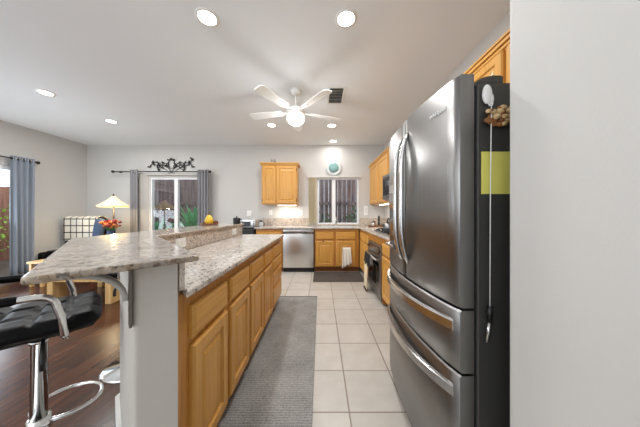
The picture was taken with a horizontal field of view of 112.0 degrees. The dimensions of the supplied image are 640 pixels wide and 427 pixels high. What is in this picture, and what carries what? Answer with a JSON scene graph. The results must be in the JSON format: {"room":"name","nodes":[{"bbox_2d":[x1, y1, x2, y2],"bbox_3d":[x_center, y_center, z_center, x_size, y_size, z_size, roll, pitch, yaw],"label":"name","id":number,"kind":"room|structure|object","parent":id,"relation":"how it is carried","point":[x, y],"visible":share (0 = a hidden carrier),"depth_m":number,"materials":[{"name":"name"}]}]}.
{"room":"kitchen","nodes":[
{"label":"kitchen","id":0,"kind":"room"},
{"bbox_2d":[0,120,86,266],"bbox_3d":[-5.370,-0.180,0.950,0.150,2.720,7.900,0,0,0],"label":"wall","id":1,"kind":"structure","parent":0,"point":[61,173],"depth_m":4.24,"materials":[{"name":"grey paint"}]},
{"bbox_2d":[0,165,9,169],"bbox_3d":[-5.350,0.190,2.835,0.070,1.980,2.170,0,0,0],"label":"door","id":2,"kind":"structure","parent":1,"relation":"in","point":[4,167],"depth_m":3.64,"materials":[{"name":"white plastic"}]},
{"bbox_2d":[0,155,39,163],"bbox_3d":[-5.232,-0.925,2.715,0.123,0.060,2.574,0,0,0],"label":"curtain rod","id":3,"kind":"object","parent":1,"relation":"attached to","point":[36,162],"visible":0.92,"depth_m":3.71,"materials":[{"name":"black metal"}]},
{"bbox_2d":[9,155,34,275],"bbox_3d":[-5.203,0.085,3.771,0.086,2.110,0.299,0,0,0],"label":"curtain","id":4,"kind":"object","parent":3,"relation":"hanging from","point":[22,173],"visible":0.94,"depth_m":3.74,"materials":[{"name":"blue fabric"}]},
{"bbox_2d":[0,282,119,426],"bbox_3d":[-2.928,1.220,0.950,4.735,0.080,7.900,0,0,0],"label":"floor","id":5,"kind":"structure","parent":0,"point":[83,356],"depth_m":1.62,"materials":[{"name":"brown wood"}]},
{"bbox_2d":[26,259,44,286],"bbox_3d":[-4.540,0.978,3.540,0.240,0.405,0.240,0,0,0],"label":"stool","id":6,"kind":"object","parent":5,"relation":"on","point":[31,263],"visible":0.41,"depth_m":3.44,"materials":[{"name":"brown wood"}]},
{"bbox_2d":[0,274,103,426],"bbox_3d":[-1.294,0.720,0.936,0.504,0.920,0.478,0,0,-45],"label":"bar stool","id":7,"kind":"object","parent":5,"relation":"on","point":[33,324],"visible":0.96,"depth_m":0.94,"materials":[{"name":"black leather"}]},
{"bbox_2d":[38,219,110,259],"bbox_3d":[-4.755,0.655,4.260,0.970,1.050,0.580,0,0,0],"label":"armchair","id":8,"kind":"object","parent":5,"relation":"on","point":[42,255],"visible":0.14,"depth_m":3.99,"materials":[{"name":"black leather"}]},
{"bbox_2d":[45,249,57,256],"bbox_3d":[-4.755,0.760,4.150,0.670,0.120,0.360,0,0,0],"label":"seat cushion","id":9,"kind":"object","parent":8,"relation":"on","point":[48,253],"depth_m":3.97,"materials":[{"name":"fabric"}]},
{"bbox_2d":[63,216,106,240],"bbox_3d":[-4.815,0.313,4.427,0.671,0.502,0.216,0,0,0],"label":"throw blanket","id":10,"kind":"object","parent":8,"relation":"on","point":[73,226],"visible":0.8,"depth_m":4.33,"materials":[{"name":"fabric"}]},
{"bbox_2d":[92,218,104,235],"bbox_3d":[-4.340,0.320,4.230,0.222,0.444,0.100,0,0,0],"label":"throw pillow","id":11,"kind":"object","parent":8,"relation":"on","point":[98,230],"visible":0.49,"depth_m":4.18,"materials":[{"name":"blue fabric"}]},
{"bbox_2d":[47,279,119,303],"bbox_3d":[-3.130,0.988,3.200,0.860,0.385,0.840,0,0,0],"label":"coffee table","id":12,"kind":"object","parent":5,"relation":"on","point":[58,289],"visible":0.14,"depth_m":2.82,"materials":[{"name":"brown wood"}]},
{"bbox_2d":[99,272,119,383],"bbox_3d":[-1.494,0.695,1.682,0.497,0.970,0.482,0,0,0],"label":"bar stool","id":13,"kind":"object","parent":5,"relation":"on","point":[110,374],"visible":0.04,"depth_m":1.54,"materials":[{"name":"silver metal"}]},
{"bbox_2d":[242,228,255,234],"bbox_3d":[-1.567,0.748,4.572,0.485,0.865,0.575,0,0,0],"label":"refrigerator","id":14,"kind":"object","parent":5,"relation":"on","point":[244,230],"visible":0.06,"depth_m":4.30,"materials":[{"name":"black plastic"}]},
{"bbox_2d":[241,219,258,227],"bbox_3d":[-1.518,0.225,4.552,0.365,0.180,0.336,0,0,0],"label":"toaster oven","id":15,"kind":"object","parent":14,"relation":"on","point":[248,223],"visible":0.67,"depth_m":4.42,"materials":[{"name":"silver metal"}]},
{"bbox_2d":[256,229,282,270],"bbox_3d":[-1.020,0.748,4.590,0.530,0.865,0.613,0,0,0],"label":"base cabinet","id":16,"kind":"object","parent":5,"relation":"on","point":[258,231],"visible":0.21,"depth_m":4.30,"materials":[{"name":"brown wood"}]},
{"bbox_3d":[-3.980,0.871,4.220,0.600,0.623,0.600,0,0,0],"label":"side table","id":17,"kind":"object","parent":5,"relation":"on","visible":0},
{"bbox_2d":[99,219,121,234],"bbox_3d":[-3.945,0.339,4.039,0.328,0.443,0.256,0,0,24],"label":"flower arrangement","id":18,"kind":"object","parent":17,"relation":"on","point":[107,225],"visible":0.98,"depth_m":4.02,"materials":[{"name":"orange plant"}]},
{"bbox_2d":[96,194,129,233],"bbox_3d":[-4.071,0.090,4.250,0.488,0.940,0.488,0,0,0],"label":"table lamp","id":19,"kind":"object","parent":17,"relation":"on","point":[113,201],"visible":0.74,"depth_m":4.16,"materials":[{"name":"beige fabric"}]},
{"bbox_2d":[120,235,238,426],"bbox_3d":[-1.034,0.670,1.747,0.511,1.020,2.238,0,0,-15],"label":"wall","id":20,"kind":"structure","parent":0,"point":[148,349],"depth_m":0.74,"materials":[{"name":"beige paint"}]},
{"bbox_2d":[67,270,131,328],"bbox_3d":[-0.664,0.263,0.648,0.038,0.204,0.149,0,0,45],"label":"corbel bracket","id":21,"kind":"object","parent":20,"relation":"attached to","point":[118,285],"visible":0.66,"depth_m":0.67,"materials":[{"name":"grey metal"}]},
{"bbox_2d":[115,393,122,426],"bbox_3d":[-1.095,1.123,1.728,0.426,0.115,2.260,0,0,-15],"label":"baseboard","id":22,"kind":"structure","parent":20,"relation":"attached to","point":[118,417],"depth_m":1.17,"materials":[{"name":"white paint"}]},
{"bbox_2d":[20,223,243,284],"bbox_3d":[-1.091,0.150,1.661,0.804,0.020,2.528,0,0,-16],"label":"countertop","id":23,"kind":"structure","parent":20,"relation":"on","point":[81,257],"depth_m":0.71,"materials":[{"name":"stone"}]},
{"bbox_2d":[200,223,218,225],"bbox_3d":[-1.285,0.129,2.500,0.200,0.022,0.200,0,0,0],"label":"serving tray","id":24,"kind":"object","parent":23,"relation":"on","point":[200,223],"visible":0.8,"depth_m":2.43,"materials":[{"name":"brown wood"}]},
{"bbox_2d":[205,211,212,223],"bbox_3d":[-1.280,0.057,2.480,0.092,0.150,0.092,0,0,0],"label":"gourd","id":25,"kind":"object","parent":24,"relation":"on","point":[208,220],"visible":0.84,"depth_m":2.45,"materials":[{"name":"yellow"}]},
{"bbox_2d":[233,216,241,223],"bbox_3d":[-1.082,0.089,2.800,0.098,0.101,0.098,0,0,45],"label":"sugar pot","id":26,"kind":"object","parent":23,"relation":"on","point":[236,220],"visible":1,"depth_m":2.76,"materials":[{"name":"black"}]},
{"bbox_2d":[162,225,241,290],"bbox_3d":[-0.967,0.223,1.783,0.405,0.124,2.151,0,0,-15],"label":"backsplash","id":27,"kind":"structure","parent":20,"relation":"attached to","point":[196,239],"depth_m":1.84,"materials":[{"name":"beige stone"}]},
{"bbox_2d":[175,237,185,246],"bbox_3d":[-1.034,0.222,1.600,0.010,0.070,0.115,0,0,0],"label":"wall outlet","id":28,"kind":"object","parent":27,"relation":"attached to","point":[181,242],"visible":0.91,"depth_m":1.60,"materials":[{"name":"white plastic"}]},
{"bbox_2d":[87,145,383,264],"bbox_3d":[-1.927,-0.180,4.975,7.035,2.720,0.150,0,0,0],"label":"wall","id":29,"kind":"structure","parent":0,"point":[235,177],"depth_m":4.90,"materials":[{"name":"grey paint"}]},
{"bbox_2d":[111,170,210,172],"bbox_3d":[-3.505,-0.912,4.815,2.194,0.060,0.168,0,0,0],"label":"curtain rod","id":30,"kind":"object","parent":29,"relation":"attached to","point":[112,171],"visible":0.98,"depth_m":4.75,"materials":[{"name":"black metal"}]},
{"bbox_2d":[129,169,137,231],"bbox_3d":[-4.108,0.092,4.758,0.184,2.095,0.079,0,0,0],"label":"curtain","id":31,"kind":"object","parent":30,"relation":"hanging from","point":[133,175],"visible":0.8,"depth_m":4.75,"materials":[{"name":"grey fabric"}]},
{"bbox_2d":[197,169,208,225],"bbox_3d":[-2.588,0.092,4.758,0.254,2.095,0.079,0,0,0],"label":"curtain","id":32,"kind":"object","parent":30,"relation":"hanging from","point":[202,177],"visible":0.7,"depth_m":4.75,"materials":[{"name":"grey fabric"}]},
{"bbox_2d":[147,157,194,172],"bbox_3d":[-3.370,-1.065,4.884,1.078,0.382,0.033,0,0,0],"label":"wall decoration","id":33,"kind":"object","parent":29,"relation":"attached to","point":[152,162],"visible":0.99,"depth_m":4.87,"materials":[{"name":"black metal"}]},
{"bbox_2d":[151,178,196,229],"bbox_3d":[-3.275,-0.098,4.928,1.230,1.395,0.095,0,0,0],"label":"window","id":34,"kind":"structure","parent":29,"relation":"in","point":[176,180],"depth_m":4.92,"materials":[{"name":"white plastic"}]},
{"bbox_2d":[138,173,196,231],"bbox_3d":[-3.370,-0.163,4.852,1.540,1.445,0.088,0,0,0],"label":"vertical blind","id":35,"kind":"object","parent":34,"relation":"attached to","point":[143,178],"visible":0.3,"depth_m":4.84,"materials":[{"name":"grey plastic"}]},
{"bbox_2d":[259,162,299,204],"bbox_3d":[-0.875,-0.626,4.724,0.831,0.888,0.345,0,0,0],"label":"upper cabinet","id":36,"kind":"object","parent":29,"relation":"attached to","point":[280,180],"visible":1,"depth_m":4.57,"materials":[{"name":"brown wood"}]},
{"bbox_2d":[263,218,382,225],"bbox_3d":[0.064,0.200,4.886,2.747,0.170,0.021,0,0,0],"label":"backsplash","id":37,"kind":"structure","parent":29,"relation":"attached to","point":[268,221],"depth_m":4.88,"materials":[{"name":"beige stone"}]},
{"bbox_2d":[327,161,340,175],"bbox_3d":[0.300,-1.005,4.878,0.330,0.330,0.040,0,0,0],"label":"dish","id":38,"kind":"object","parent":29,"relation":"attached to","point":[333,168],"visible":1,"depth_m":4.87,"materials":[{"name":"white ceramic"}]},
{"bbox_2d":[317,178,357,223],"bbox_3d":[0.398,-0.270,4.942,0.935,1.050,0.065,0,0,0],"label":"window","id":39,"kind":"structure","parent":29,"relation":"in","point":[318,179],"depth_m":4.92,"materials":[{"name":"white plastic"}]},
{"bbox_2d":[308,176,360,223],"bbox_3d":[0.310,-0.297,4.860,1.190,1.065,0.072,0,0,0],"label":"vertical blind","id":40,"kind":"object","parent":39,"relation":"attached to","point":[312,179],"visible":1,"depth_m":4.83,"materials":[{"name":"grey plastic"}]},
{"bbox_2d":[364,206,367,214],"bbox_3d":[1.030,-0.056,4.895,0.068,0.181,0.010,0,0,0],"label":"wall switch","id":41,"kind":"object","parent":29,"relation":"attached to","point":[365,207],"visible":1,"depth_m":4.89,"materials":[{"name":"white plastic"}]},
{"bbox_2d":[0,0,509,144],"bbox_3d":[-1.927,-1.590,0.950,7.035,0.100,8.200,0,0,0],"label":"ceiling","id":42,"kind":"structure","parent":0,"point":[151,68],"depth_m":2.24,"materials":[{"name":"white paint"}]},
{"bbox_2d":[34,89,55,96],"bbox_3d":[-3.514,-1.535,2.760,0.176,0.010,0.176,0,0,0],"label":"recessed light","id":43,"kind":"object","parent":42,"relation":"in","point":[41,91],"visible":1,"depth_m":2.75,"materials":[{"name":"white plastic"}]},
{"bbox_2d":[104,119,117,123],"bbox_3d":[-3.507,-1.535,3.620,0.176,0.010,0.176,0,0,0],"label":"recessed light","id":44,"kind":"object","parent":42,"relation":"in","point":[106,120],"visible":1,"depth_m":3.62,"materials":[{"name":"white plastic"}]},
{"bbox_2d":[194,7,218,26],"bbox_3d":[-0.892,-1.535,1.700,0.176,0.010,0.176,0,0,0],"label":"recessed light","id":45,"kind":"object","parent":42,"relation":"in","point":[207,17],"visible":1,"depth_m":1.69,"materials":[{"name":"white plastic"}]},
{"bbox_2d":[266,123,275,126],"bbox_3d":[-0.860,-1.535,3.780,0.176,0.010,0.176,0,0,0],"label":"recessed light","id":46,"kind":"object","parent":42,"relation":"in","point":[267,124],"visible":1,"depth_m":3.76,"materials":[{"name":"white plastic"}]},
{"bbox_2d":[250,85,340,130],"bbox_3d":[-0.321,-1.317,2.737,1.195,0.444,1.165,0,0,0],"label":"ceiling fan","id":47,"kind":"object","parent":42,"relation":"hanging from","point":[295,114],"visible":1,"depth_m":2.61,"materials":[{"name":"white plastic"}]},
{"bbox_2d":[327,123,336,127],"bbox_3d":[0.200,-1.535,3.800,0.176,0.010,0.176,0,0,0],"label":"recessed light","id":48,"kind":"object","parent":42,"relation":"in","point":[331,125],"visible":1,"depth_m":3.79,"materials":[{"name":"white plastic"}]},
{"bbox_2d":[327,86,345,104],"bbox_3d":[0.200,-1.534,2.835,0.230,0.012,0.430,0,0,0],"label":"ceiling vent","id":49,"kind":"object","parent":42,"relation":"in","point":[336,97],"visible":0.96,"depth_m":2.83,"materials":[{"name":"white plastic"}]},
{"bbox_2d":[335,8,356,27],"bbox_3d":[0.202,-1.535,1.710,0.176,0.010,0.176,0,0,0],"label":"recessed light","id":50,"kind":"object","parent":42,"relation":"in","point":[346,17],"visible":1,"depth_m":1.71,"materials":[{"name":"white plastic"}]},
{"bbox_2d":[228,265,412,426],"bbox_3d":[0.165,1.220,0.950,2.550,0.080,7.900,0,0,0],"label":"floor","id":51,"kind":"structure","parent":0,"point":[354,384],"depth_m":1.79,"materials":[{"name":"beige tile"}]},
{"bbox_2d":[178,260,249,426],"bbox_3d":[-0.785,0.748,1.198,0.544,0.865,0.779,0,0,0],"label":"base cabinet","id":52,"kind":"object","parent":51,"relation":"on","point":[214,321],"visible":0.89,"depth_m":1.03,"materials":[{"name":"brown wood"}]},
{"bbox_2d":[248,245,272,354],"bbox_3d":[-0.785,0.748,1.966,0.544,0.865,0.750,0,0,0],"label":"base cabinet","id":53,"kind":"object","parent":51,"relation":"on","point":[260,284],"visible":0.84,"depth_m":1.85,"materials":[{"name":"brown wood"}]},
{"bbox_2d":[216,296,316,426],"bbox_3d":[-0.311,1.173,1.642,0.532,0.013,2.784,0,0,0],"label":"rug","id":54,"kind":"object","parent":51,"relation":"on","point":[275,387],"visible":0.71,"depth_m":1.54,"materials":[{"name":"grey fabric"}]},
{"bbox_2d":[271,239,280,308],"bbox_3d":[-0.785,0.748,2.606,0.544,0.865,0.524,0,0,0],"label":"base cabinet","id":55,"kind":"object","parent":51,"relation":"on","point":[276,246],"visible":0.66,"depth_m":2.52,"materials":[{"name":"brown wood"}]},
{"bbox_2d":[181,234,283,297],"bbox_3d":[-0.763,0.300,1.841,0.551,0.030,2.107,0,0,0],"label":"countertop","id":56,"kind":"structure","parent":55,"relation":"on","point":[218,258],"depth_m":1.42,"materials":[{"name":"stone"}]},
{"bbox_2d":[283,229,313,271],"bbox_3d":[-0.439,0.750,4.561,0.622,0.860,0.618,0,0,0],"label":"dishwasher","id":57,"kind":"object","parent":51,"relation":"on","point":[298,244],"visible":0.99,"depth_m":4.27,"materials":[{"name":"grey metal"}]},
{"bbox_2d":[314,229,358,270],"bbox_3d":[0.325,0.748,4.588,0.894,0.865,0.617,0,0,0],"label":"base cabinet","id":58,"kind":"object","parent":51,"relation":"on","point":[328,243],"visible":0.96,"depth_m":4.29,"materials":[{"name":"brown wood"}]},
{"bbox_2d":[342,247,351,267],"bbox_3d":[0.519,0.887,4.263,0.197,0.415,0.042,0,0,0],"label":"dish towel","id":59,"kind":"object","parent":58,"relation":"hanging from","point":[346,254],"visible":1,"depth_m":4.25,"materials":[{"name":"white fabric"}]},
{"bbox_2d":[313,272,363,281],"bbox_3d":[0.325,1.174,3.995,0.910,0.012,0.610,0,0,0],"label":"mat","id":60,"kind":"object","parent":51,"relation":"on","point":[318,276],"visible":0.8,"depth_m":3.91,"materials":[{"name":"grey fabric"}]},
{"bbox_2d":[360,229,368,278],"bbox_3d":[1.102,0.748,3.904,0.668,0.865,0.798,0,0,0],"label":"base cabinet","id":61,"kind":"object","parent":51,"relation":"on","point":[364,236],"visible":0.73,"depth_m":3.90,"materials":[{"name":"brown wood"}]},
{"bbox_2d":[254,226,388,240],"bbox_3d":[0.064,0.300,3.308,2.747,0.030,3.177,0,0,0],"label":"countertop","id":62,"kind":"structure","parent":61,"relation":"on","point":[370,230],"depth_m":4.26,"materials":[{"name":"stone"}]},
{"bbox_2d":[320,226,353,226],"bbox_3d":[0.340,0.364,4.565,0.708,0.162,0.378,0,0,0],"label":"sink","id":63,"kind":"object","parent":62,"relation":"in","point":[320,226],"visible":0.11,"depth_m":4.75,"materials":[{"name":"white ceramic"}]},
{"bbox_2d":[374,228,388,234],"bbox_3d":[1.110,0.261,3.120,0.500,0.046,0.716,0,0,0],"label":"gas cooktop","id":64,"kind":"object","parent":62,"relation":"in","point":[384,231],"visible":0.32,"depth_m":3.11,"materials":[{"name":"silver metal"}]},
{"bbox_2d":[380,218,388,228],"bbox_3d":[0.993,0.155,3.186,0.178,0.165,0.159,0,0,38],"label":"kettle","id":65,"kind":"object","parent":64,"relation":"on","point":[386,225],"visible":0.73,"depth_m":3.15,"materials":[{"name":"silver metal"}]},
{"bbox_2d":[369,233,386,304],"bbox_3d":[1.113,0.738,3.120,0.646,0.845,0.764,0,0,0],"label":"base cabinet","id":66,"kind":"object","parent":51,"relation":"on","point":[378,240],"visible":0.14,"depth_m":2.99,"materials":[{"name":"brown wood"}]},
{"bbox_2d":[365,240,381,301],"bbox_3d":[1.023,0.791,3.120,0.635,0.718,0.716,0,0,0],"label":"oven","id":67,"kind":"object","parent":66,"relation":"in","point":[374,249],"visible":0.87,"depth_m":2.99,"materials":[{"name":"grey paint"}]},
{"bbox_2d":[364,251,369,291],"bbox_3d":[0.687,0.881,3.222,0.033,0.572,0.406,0,0,0],"label":"oven towel","id":68,"kind":"object","parent":67,"relation":"hanging from","point":[366,256],"visible":1,"depth_m":3.26,"materials":[{"name":"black fabric"}]},
{"bbox_2d":[382,239,389,304],"bbox_3d":[1.102,0.748,2.518,0.668,0.865,0.435,0,0,0],"label":"base cabinet","id":69,"kind":"object","parent":51,"relation":"on","point":[385,248],"visible":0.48,"depth_m":2.57,"materials":[{"name":"brown wood"}]},
{"bbox_2d":[385,74,509,426],"bbox_3d":[0.899,0.326,1.236,0.941,1.708,0.832,0,0,0],"label":"refrigerator","id":70,"kind":"object","parent":51,"relation":"on","point":[445,373],"visible":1,"depth_m":0.86,"materials":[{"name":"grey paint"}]},
{"bbox_2d":[482,84,493,105],"bbox_3d":[0.628,-0.439,0.810,0.038,0.088,0.028,0,0,31],"label":"hook","id":71,"kind":"object","parent":70,"relation":"attached to","point":[487,96],"visible":1,"depth_m":0.80,"materials":[{"name":"white plastic"}]},
{"bbox_2d":[485,106,492,342],"bbox_3d":[0.626,0.039,0.803,0.028,0.883,0.019,0,0,0],"label":"marker","id":72,"kind":"object","parent":71,"relation":"hanging from","point":[489,308],"visible":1,"depth_m":0.80,"materials":[{"name":"white plastic"}]},
{"bbox_2d":[481,152,509,193],"bbox_3d":[0.675,-0.152,0.818,0.133,0.160,0.002,0,0,0],"label":"pad","id":73,"kind":"object","parent":70,"relation":"attached to","point":[500,161],"visible":0.64,"depth_m":0.82,"materials":[{"name":"yellow paper"}]},
{"bbox_2d":[484,105,509,126],"bbox_3d":[0.683,-0.360,0.800,0.155,0.082,0.032,0,0,0],"label":"magnet","id":74,"kind":"object","parent":70,"relation":"attached to","point":[500,118],"visible":0.77,"depth_m":0.79,"materials":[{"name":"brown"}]},
{"bbox_2d":[384,11,509,217],"bbox_3d":[1.515,-0.180,2.810,0.150,2.720,4.180,0,0,0],"label":"wall","id":75,"kind":"structure","parent":0,"point":[503,25],"depth_m":1.98,"materials":[{"name":"grey paint"}]},
{"bbox_2d":[369,149,388,204],"bbox_3d":[1.263,-0.624,4.216,0.348,0.883,1.362,0,0,0],"label":"upper cabinet","id":76,"kind":"object","parent":75,"relation":"attached to","point":[379,167],"visible":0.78,"depth_m":4.11,"materials":[{"name":"brown wood"}]},
{"bbox_2d":[383,173,388,199],"bbox_3d":[1.204,-0.405,3.143,0.465,0.400,0.765,0,0,0],"label":"microwave","id":77,"kind":"object","parent":75,"relation":"attached to","point":[385,177],"visible":0.23,"depth_m":3.31,"materials":[{"name":"silver metal"}]},
{"bbox_2d":[463,28,509,82],"bbox_3d":[1.263,-0.843,1.294,0.348,0.445,0.987,0,0,0],"label":"upper cabinet","id":78,"kind":"object","parent":75,"relation":"attached to","point":[496,60],"visible":0.12,"depth_m":1.35,"materials":[{"name":"brown wood"}]},
{"bbox_2d":[510,0,639,426],"bbox_3d":[1.106,-0.180,-1.140,0.968,2.720,3.720,0,0,0],"label":"wall","id":79,"kind":"structure","parent":0,"point":[575,64],"depth_m":0.53,"materials":[{"name":"grey paint"}]},
{"label":"outside","id":80,"kind":"structure","parent":0,"visible":0},
{"bbox_2d":[0,260,8,276],"bbox_3d":[-4.000,1.405,4.000,20.000,0.250,20.000,0,0,0],"label":"ground","id":81,"kind":"structure","parent":80,"point":[4,264],"depth_m":4.98,"materials":[{"name":"concrete"}]},
{"bbox_2d":[0,205,8,252],"bbox_3d":[-7.497,0.456,4.684,1.498,1.649,1.485,0,0,-32],"label":"shrub","id":82,"kind":"object","parent":81,"relation":"on","point":[3,210],"visible":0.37,"depth_m":5.03,"materials":[{"name":"green plant"}]},
{"bbox_2d":[0,186,9,260],"bbox_3d":[-8.557,0.260,1.302,0.165,2.040,10.604,0,0,0],"label":"wooden fence","id":83,"kind":"object","parent":81,"relation":"on","point":[4,191],"visible":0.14,"depth_m":5.86,"materials":[{"name":"brown wood"}]},
{"bbox_2d":[155,180,356,228],"bbox_3d":[-2.438,0.035,6.793,11.923,2.490,0.165,0,0,0],"label":"wooden fence","id":84,"kind":"object","parent":81,"relation":"on","point":[345,190],"visible":0.02,"depth_m":6.75,"materials":[{"name":"brown wood"}]},
{"bbox_2d":[319,211,336,222],"bbox_3d":[0.097,0.608,6.085,0.936,1.346,0.980,0,0,0],"label":"shrub","id":85,"kind":"object","parent":81,"relation":"on","point":[325,219],"visible":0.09,"depth_m":5.99,"materials":[{"name":"green plant"}]},
{"bbox_2d":[340,207,356,222],"bbox_3d":[0.993,0.552,6.149,1.099,1.458,1.029,0,0,0],"label":"shrub","id":86,"kind":"object","parent":81,"relation":"on","point":[349,216],"visible":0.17,"depth_m":6.13,"materials":[{"name":"green plant"}]},
{"bbox_3d":[-3.600,0.930,5.850,3.400,0.700,1.428,0,0,0],"label":"mound","id":87,"kind":"object","parent":81,"relation":"on","visible":0},
{"bbox_2d":[155,217,172,229],"bbox_3d":[-4.390,0.403,5.745,1.021,0.635,1.100,0,0,41],"label":"agave plant","id":88,"kind":"object","parent":87,"relation":"on","point":[158,225],"visible":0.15,"depth_m":5.76,"materials":[{"name":"green plant"}]},
{"bbox_2d":[163,204,196,227],"bbox_3d":[-3.276,0.174,5.704,1.395,0.852,1.529,0,0,0],"label":"agave plant","id":89,"kind":"object","parent":87,"relation":"on","point":[191,218],"visible":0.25,"depth_m":5.45,"materials":[{"name":"green plant"}]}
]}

